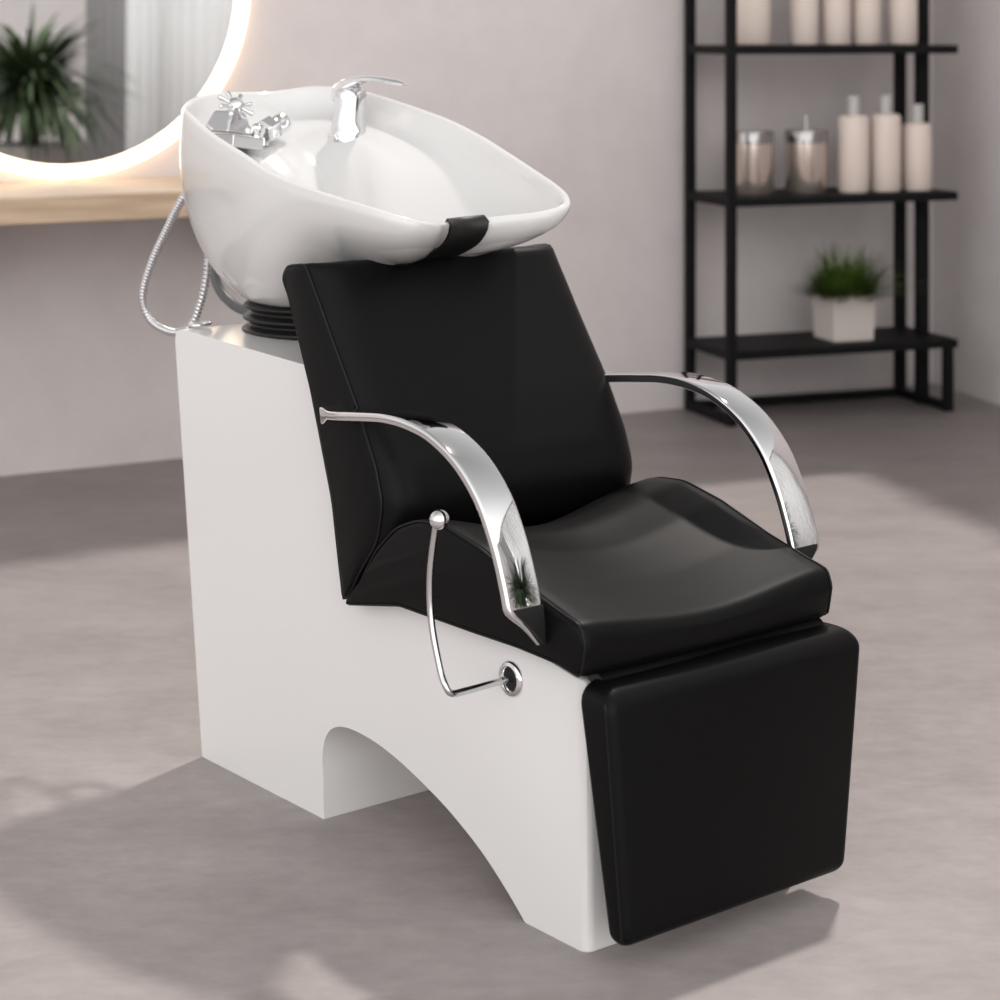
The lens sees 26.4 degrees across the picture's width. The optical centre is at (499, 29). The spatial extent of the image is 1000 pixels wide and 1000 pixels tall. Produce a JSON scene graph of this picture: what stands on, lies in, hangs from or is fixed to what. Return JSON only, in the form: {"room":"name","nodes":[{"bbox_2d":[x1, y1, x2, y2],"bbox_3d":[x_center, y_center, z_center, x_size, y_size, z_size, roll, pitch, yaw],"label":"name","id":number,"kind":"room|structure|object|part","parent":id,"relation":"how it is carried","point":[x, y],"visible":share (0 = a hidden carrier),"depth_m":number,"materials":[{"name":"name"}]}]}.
{"room":"salon","nodes":[
{"label":"salon","id":0,"kind":"room"},
{"bbox_2d":[0,0,931,475],"bbox_3d":[-1.313,-0.050,5.560,6.700,2.400,0.150,0,0,-28],"label":"wall","id":1,"kind":"structure","parent":0,"point":[588,95],"depth_m":6.29,"materials":[{"name":"paint"}]},
{"bbox_2d":[0,177,187,225],"bbox_3d":[-1.713,0.494,4.973,2.820,0.200,0.497,0,0,-28],"label":"countertop","id":2,"kind":"structure","parent":1,"relation":"attached to","point":[21,203],"depth_m":5.13,"materials":[{"name":"brown wood"}]},
{"bbox_2d":[0,0,248,181],"bbox_3d":[-1.128,-0.116,5.553,1.012,1.020,0.038,0,0,-28],"label":"round mirror","id":3,"kind":"object","parent":1,"relation":"attached to","point":[88,87],"visible":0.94,"depth_m":5.60,"materials":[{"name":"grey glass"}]},
{"bbox_2d":[0,383,999,999],"bbox_3d":[0.000,1.200,3.500,12.000,0.100,13.000,0,0,0],"label":"floor","id":4,"kind":"structure","parent":0,"point":[135,865],"depth_m":3.15,"materials":[{"name":"grey concrete"}]},
{"bbox_2d":[138,74,858,952],"bbox_3d":[-0.112,0.612,3.208,0.585,1.077,1.313,0,0,-39],"label":"chair","id":5,"kind":"object","parent":4,"relation":"on","point":[424,553],"visible":1,"depth_m":3.02,"materials":[{"name":"black leather"},{"name":"white lacquer"},{"name":"white ceramic"}]},
{"bbox_3d":[-0.429,0.122,3.461,0.065,0.047,0.051,0,0,-39],"label":"star handle","id":6,"kind":"part","parent":5,"relation":"part of","materials":[{"name":"silver metal"}]},
{"bbox_3d":[-0.395,0.165,3.477,0.026,0.026,0.025,0,0,-39],"label":"valve knob","id":7,"kind":"part","parent":5,"relation":"part of","materials":[{"name":"silver metal"}]},
{"bbox_2d":[329,74,406,141],"bbox_3d":[-0.219,0.132,3.532,0.138,0.117,0.161,0,0,0],"label":"faucet","id":8,"kind":"object","parent":5,"relation":"on","point":[356,118],"depth_m":3.56,"materials":[{"name":"silver metal"}]},
{"bbox_2d":[179,86,570,306],"bbox_3d":[-0.233,0.268,3.377,0.416,0.341,0.719,0,0,-39],"label":"basin","id":9,"kind":"object","parent":5,"relation":"in","point":[311,196],"depth_m":3.32,"materials":[{"name":"white ceramic"}]},
{"bbox_3d":[-0.101,0.638,2.818,0.067,0.255,0.447,0,0,-39],"label":"armrest","id":10,"kind":"part","parent":5,"relation":"part of","materials":[{"name":"silver metal"}]},
{"bbox_3d":[-0.077,0.625,2.719,0.026,0.026,0.026,0,0,-39],"label":"knob","id":11,"kind":"part","parent":5,"relation":"part of","materials":[{"name":"silver metal"}]},
{"bbox_3d":[-0.050,0.573,3.171,0.473,0.470,0.278,0,0,-39],"label":"backrest","id":12,"kind":"part","parent":5,"relation":"part of","materials":[{"name":"black leather"}]},
{"bbox_3d":[-0.035,0.737,2.749,0.122,0.221,0.047,0,0,-39],"label":"recline lever","id":13,"kind":"part","parent":5,"relation":"part of","materials":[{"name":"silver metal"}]},
{"bbox_3d":[0.118,0.734,2.945,0.449,0.154,0.522,0,0,-39],"label":"seat","id":14,"kind":"part","parent":5,"relation":"part of","materials":[{"name":"black leather"}]},
{"bbox_3d":[0.285,0.638,3.128,0.067,0.255,0.447,0,0,-39],"label":"armrest","id":15,"kind":"part","parent":5,"relation":"part of","materials":[{"name":"silver metal"}]},
{"bbox_2d":[684,0,957,426],"bbox_3d":[0.970,0.275,6.442,0.767,1.750,0.308,0,0,-20],"label":"shelf unit","id":16,"kind":"object","parent":4,"relation":"on","point":[732,347],"visible":0.99,"depth_m":6.42,"materials":[{"name":"black metal"}]},
{"bbox_3d":[0.575,0.275,6.446,0.027,1.750,0.027,0,0,-20],"label":"post","id":17,"kind":"part","parent":16,"relation":"part of","materials":[{"name":"black metal"}]},
{"bbox_3d":[0.623,1.136,6.315,0.024,0.024,0.279,0,0,-20],"label":"rail","id":18,"kind":"part","parent":16,"relation":"part of","materials":[{"name":"black metal"}]},
{"bbox_3d":[0.670,0.275,6.184,0.027,1.750,0.027,0,0,-20],"label":"post","id":19,"kind":"part","parent":16,"relation":"part of","materials":[{"name":"black metal"}]},
{"bbox_2d":[737,0,770,44],"bbox_3d":[0.750,-0.095,6.339,0.112,0.277,0.112,0,0,-20],"label":"bottle","id":20,"kind":"object","parent":16,"relation":"on","point":[753,16],"visible":0.85,"depth_m":6.29,"materials":[{"name":"beige plastic"}]},
{"bbox_2d":[737,130,773,194],"bbox_3d":[0.750,0.393,6.339,0.131,0.188,0.131,0,0,-20],"label":"canister","id":21,"kind":"object","parent":16,"relation":"on","point":[755,148],"visible":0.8,"depth_m":6.28,"materials":[{"name":"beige glass"}]},
{"bbox_3d":[0.750,0.317,6.339,0.131,0.037,0.131,0,0,-20],"label":"lid","id":22,"kind":"part","parent":21,"relation":"part of","materials":[{"name":"silver metal"}]},
{"bbox_3d":[0.916,1.136,6.570,0.726,0.024,0.024,0,0,-20],"label":"rail","id":23,"kind":"part","parent":16,"relation":"part of","materials":[{"name":"black metal"}]},
{"bbox_2d":[789,0,818,44],"bbox_3d":[0.913,-0.095,6.399,0.088,0.277,0.088,0,0,-20],"label":"bottle","id":24,"kind":"object","parent":16,"relation":"on","point":[803,14],"visible":1,"depth_m":6.36,"materials":[{"name":"beige plastic"}]},
{"bbox_2d":[784,114,827,193],"bbox_3d":[0.920,0.370,6.401,0.131,0.234,0.131,0,0,-20],"label":"canister","id":25,"kind":"object","parent":16,"relation":"on","point":[806,150],"visible":1,"depth_m":6.35,"materials":[{"name":"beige glass"}]},
{"bbox_3d":[0.920,0.317,6.401,0.131,0.037,0.131,0,0,-20],"label":"lid","id":26,"kind":"part","parent":25,"relation":"part of","materials":[{"name":"silver metal"}]},
{"bbox_3d":[0.920,0.276,6.401,0.008,0.046,0.008,0,0,-20],"label":"knob","id":27,"kind":"part","parent":25,"relation":"part of","materials":[{"name":"silver metal"}]},
{"bbox_2d":[822,0,850,44],"bbox_3d":[1.016,-0.095,6.436,0.088,0.277,0.088,0,0,-20],"label":"bottle","id":28,"kind":"object","parent":16,"relation":"on","point":[836,14],"visible":1,"depth_m":6.40,"materials":[{"name":"beige plastic"}]},
{"bbox_2d":[838,95,868,192],"bbox_3d":[1.063,0.342,6.406,0.094,0.290,0.094,0,0,-20],"label":"bottle","id":29,"kind":"object","parent":16,"relation":"on","point":[853,127],"visible":1,"depth_m":6.37,"materials":[{"name":"beige plastic"}]},
{"bbox_2d":[781,240,927,342],"bbox_3d":[1.049,0.779,6.392,0.522,0.306,0.454,0,0,-20],"label":"potted grass","id":30,"kind":"object","parent":16,"relation":"on","point":[843,303],"depth_m":6.37,"materials":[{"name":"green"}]},
{"bbox_2d":[812,293,875,342],"bbox_3d":[1.037,0.864,6.428,0.144,0.135,0.144,0,0,-20],"label":"pot","id":31,"kind":"object","parent":30,"relation":"attached to","point":[852,320],"depth_m":6.37,"materials":[{"name":"white ceramic"}]},
{"bbox_2d":[852,0,880,44],"bbox_3d":[1.114,-0.095,6.472,0.088,0.277,0.088,0,0,-20],"label":"bottle","id":32,"kind":"object","parent":16,"relation":"on","point":[866,14],"visible":1,"depth_m":6.43,"materials":[{"name":"beige plastic"}]},
{"bbox_2d":[870,94,900,191],"bbox_3d":[1.166,0.341,6.443,0.094,0.292,0.094,0,0,-20],"label":"bottle","id":33,"kind":"object","parent":16,"relation":"on","point":[885,126],"visible":1,"depth_m":6.40,"materials":[{"name":"beige plastic"}]},
{"bbox_3d":[1.257,0.275,6.694,0.030,1.750,0.030,0,0,-20],"label":"post","id":34,"kind":"part","parent":16,"relation":"part of","materials":[{"name":"black metal"}]},
{"bbox_2d":[887,0,917,43],"bbox_3d":[1.231,-0.095,6.514,0.092,0.277,0.092,0,0,-20],"label":"bottle","id":35,"kind":"object","parent":16,"relation":"on","point":[902,15],"visible":1,"depth_m":6.47,"materials":[{"name":"beige plastic"}]},
{"bbox_2d":[902,104,931,190],"bbox_3d":[1.269,0.356,6.481,0.090,0.262,0.090,0,0,-20],"label":"bottle","id":36,"kind":"object","parent":16,"relation":"on","point":[916,135],"visible":1,"depth_m":6.45,"materials":[{"name":"beige plastic"}]},
{"bbox_3d":[1.305,1.136,6.563,0.024,0.024,0.279,0,0,-20],"label":"rail","id":37,"kind":"part","parent":16,"relation":"part of","materials":[{"name":"black metal"}]},
{"bbox_3d":[1.301,0.275,6.572,0.034,1.750,0.034,0,0,-20],"label":"post","id":38,"kind":"part","parent":16,"relation":"part of","materials":[{"name":"black metal"}]},
{"bbox_3d":[1.352,1.042,6.432,0.027,0.217,0.027,0,0,-20],"label":"post","id":39,"kind":"part","parent":16,"relation":"part of","materials":[{"name":"black metal"}]},
{"bbox_2d":[932,0,999,404],"bbox_3d":[2.556,-0.050,3.369,0.150,2.400,7.501,0,0,-17],"label":"wall","id":40,"kind":"structure","parent":0,"point":[966,83],"depth_m":6.71,"materials":[{"name":"paint"}]}
]}

